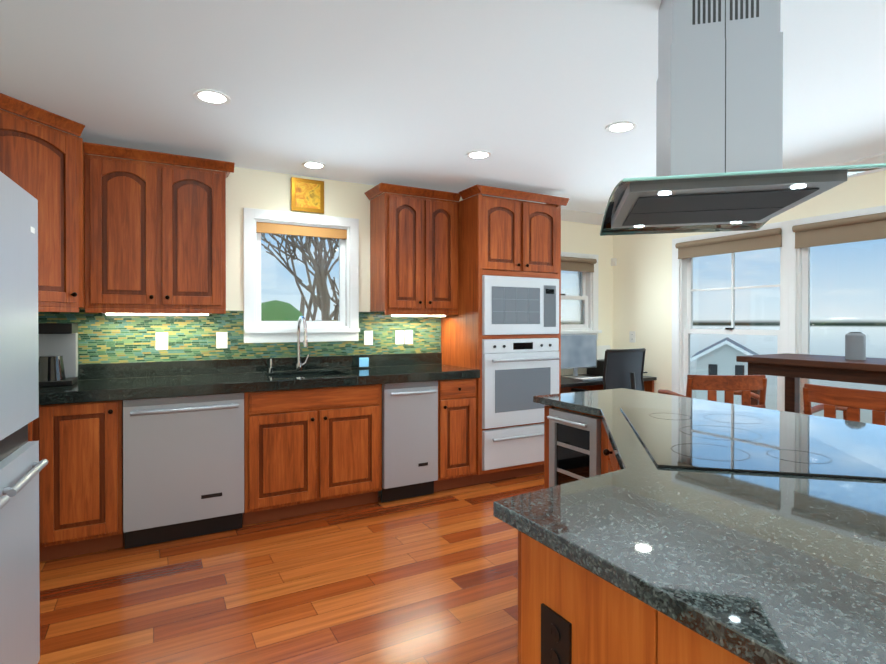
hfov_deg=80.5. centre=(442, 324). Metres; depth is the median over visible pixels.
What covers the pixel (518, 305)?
microwave
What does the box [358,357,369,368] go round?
sponge
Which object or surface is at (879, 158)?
crown molding
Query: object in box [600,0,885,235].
range hood
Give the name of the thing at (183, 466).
dishwasher
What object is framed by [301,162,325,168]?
recessed light
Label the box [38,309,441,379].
tile backsplash
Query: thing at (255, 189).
wall
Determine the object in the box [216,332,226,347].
outlet
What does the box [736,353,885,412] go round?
bar table
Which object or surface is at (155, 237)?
upper cabinet
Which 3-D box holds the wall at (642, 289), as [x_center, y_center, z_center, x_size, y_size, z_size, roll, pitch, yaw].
[3.596,0.078,2.471,0.120,2.400,7.180,0,0,-29]
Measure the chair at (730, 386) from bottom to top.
0.970 m
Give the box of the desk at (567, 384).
[561,374,656,392]
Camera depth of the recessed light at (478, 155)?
3.48 m
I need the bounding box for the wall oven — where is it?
[482,338,559,428]
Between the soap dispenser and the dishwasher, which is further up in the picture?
the soap dispenser
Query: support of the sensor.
attached to the wall at (642, 289)
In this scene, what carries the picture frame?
attached to the wall at (255, 189)
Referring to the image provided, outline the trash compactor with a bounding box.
[381,381,437,502]
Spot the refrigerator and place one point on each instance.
(22, 466)
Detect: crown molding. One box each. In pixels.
[561,208,603,224]
[825,153,885,177]
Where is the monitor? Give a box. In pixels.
[561,334,596,378]
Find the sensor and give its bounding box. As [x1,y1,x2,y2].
[611,258,616,265]
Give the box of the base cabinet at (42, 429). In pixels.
[28,404,55,561]
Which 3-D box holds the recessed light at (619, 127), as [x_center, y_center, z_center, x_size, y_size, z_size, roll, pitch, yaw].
[1.015,-1.122,2.982,0.169,0.005,0.169,0,0,22]
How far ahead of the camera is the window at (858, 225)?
3.88 m
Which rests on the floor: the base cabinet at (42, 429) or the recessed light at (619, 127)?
the base cabinet at (42, 429)
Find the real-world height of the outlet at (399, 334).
0.115 m
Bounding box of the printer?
[587,345,646,375]
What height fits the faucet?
0.411 m
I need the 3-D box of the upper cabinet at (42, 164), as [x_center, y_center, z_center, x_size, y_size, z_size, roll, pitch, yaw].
[-2.350,-0.594,2.803,0.726,1.056,0.844,0,0,-29]
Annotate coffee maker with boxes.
[38,323,77,386]
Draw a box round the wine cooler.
[547,408,600,486]
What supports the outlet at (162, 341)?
attached to the tile backsplash
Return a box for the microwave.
[482,275,558,334]
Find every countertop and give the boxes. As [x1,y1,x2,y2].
[39,364,479,404]
[493,388,885,663]
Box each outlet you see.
[156,333,167,349]
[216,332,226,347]
[364,331,372,344]
[395,330,412,343]
[541,603,571,663]
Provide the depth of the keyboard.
4.79 m
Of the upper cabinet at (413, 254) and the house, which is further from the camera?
the house
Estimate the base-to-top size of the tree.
11.072 m
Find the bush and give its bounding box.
[261,300,337,320]
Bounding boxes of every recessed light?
[193,89,230,104]
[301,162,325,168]
[466,151,491,159]
[605,121,636,132]
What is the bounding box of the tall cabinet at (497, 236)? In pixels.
[441,185,568,484]
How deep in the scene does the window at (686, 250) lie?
4.53 m
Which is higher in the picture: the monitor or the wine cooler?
the monitor
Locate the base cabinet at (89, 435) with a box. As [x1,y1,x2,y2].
[56,400,124,558]
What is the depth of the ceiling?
2.44 m
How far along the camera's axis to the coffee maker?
3.09 m
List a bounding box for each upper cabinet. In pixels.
[0,93,84,311]
[83,142,234,315]
[364,183,460,316]
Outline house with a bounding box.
[690,337,758,404]
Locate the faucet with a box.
[295,316,308,370]
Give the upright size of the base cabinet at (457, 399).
0.854 m
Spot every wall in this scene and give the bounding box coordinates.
[90,154,612,374]
[612,170,885,392]
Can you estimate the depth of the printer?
5.29 m
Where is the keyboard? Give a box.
[574,376,602,380]
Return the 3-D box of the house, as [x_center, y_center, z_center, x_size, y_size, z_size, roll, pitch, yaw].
[33.108,4.208,42.520,26.419,5.670,10.990,0,0,44]
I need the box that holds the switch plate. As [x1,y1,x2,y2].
[629,331,634,342]
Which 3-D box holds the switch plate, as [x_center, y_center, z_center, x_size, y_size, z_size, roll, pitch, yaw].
[1.935,0.128,5.348,0.009,0.115,0.072,0,0,-29]
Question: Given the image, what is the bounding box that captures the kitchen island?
[518,405,749,663]
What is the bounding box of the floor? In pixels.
[38,472,543,663]
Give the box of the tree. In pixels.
[261,233,338,320]
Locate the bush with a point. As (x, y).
(270, 313)
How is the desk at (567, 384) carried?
on the floor
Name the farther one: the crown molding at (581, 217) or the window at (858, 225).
the crown molding at (581, 217)
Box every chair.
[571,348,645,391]
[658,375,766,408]
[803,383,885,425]
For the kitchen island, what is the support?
on the floor
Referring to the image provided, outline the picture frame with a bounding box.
[291,177,323,213]
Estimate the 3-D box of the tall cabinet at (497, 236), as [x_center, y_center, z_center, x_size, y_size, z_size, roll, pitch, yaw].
[0.510,0.101,4.475,0.930,2.330,0.686,0,0,-29]
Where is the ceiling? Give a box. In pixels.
[0,0,885,213]
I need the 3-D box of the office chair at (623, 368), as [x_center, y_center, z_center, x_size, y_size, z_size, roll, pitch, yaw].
[1.482,0.738,4.756,0.600,1.053,0.678,0,0,-29]
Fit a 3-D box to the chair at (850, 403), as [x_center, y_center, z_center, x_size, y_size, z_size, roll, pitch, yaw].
[2.165,0.792,2.611,0.495,0.970,0.534,0,0,-29]
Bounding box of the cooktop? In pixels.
[620,407,885,479]
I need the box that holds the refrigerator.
[0,171,47,663]
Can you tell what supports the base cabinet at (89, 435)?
on the floor
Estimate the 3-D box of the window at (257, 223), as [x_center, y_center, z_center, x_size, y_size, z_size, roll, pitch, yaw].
[-1.081,-0.355,4.028,0.869,0.977,0.170,0,0,-29]
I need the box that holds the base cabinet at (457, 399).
[434,378,476,491]
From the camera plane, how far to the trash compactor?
3.75 m
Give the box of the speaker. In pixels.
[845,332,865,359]
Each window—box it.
[243,208,359,342]
[561,252,601,339]
[672,221,788,410]
[788,205,885,422]
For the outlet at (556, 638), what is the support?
attached to the kitchen island
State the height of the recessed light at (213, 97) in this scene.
0.005 m
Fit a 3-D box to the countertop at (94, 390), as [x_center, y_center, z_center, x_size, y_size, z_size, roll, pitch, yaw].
[-1.293,0.384,3.510,3.257,0.064,0.639,0,0,-29]
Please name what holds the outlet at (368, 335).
attached to the tile backsplash
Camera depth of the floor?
2.49 m
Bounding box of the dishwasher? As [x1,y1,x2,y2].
[123,393,243,548]
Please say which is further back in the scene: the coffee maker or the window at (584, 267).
the window at (584, 267)
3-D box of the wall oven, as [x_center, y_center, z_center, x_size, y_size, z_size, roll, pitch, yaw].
[0.634,0.465,4.252,0.758,0.695,0.183,0,0,-29]
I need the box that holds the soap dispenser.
[268,356,273,371]
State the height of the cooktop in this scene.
0.007 m

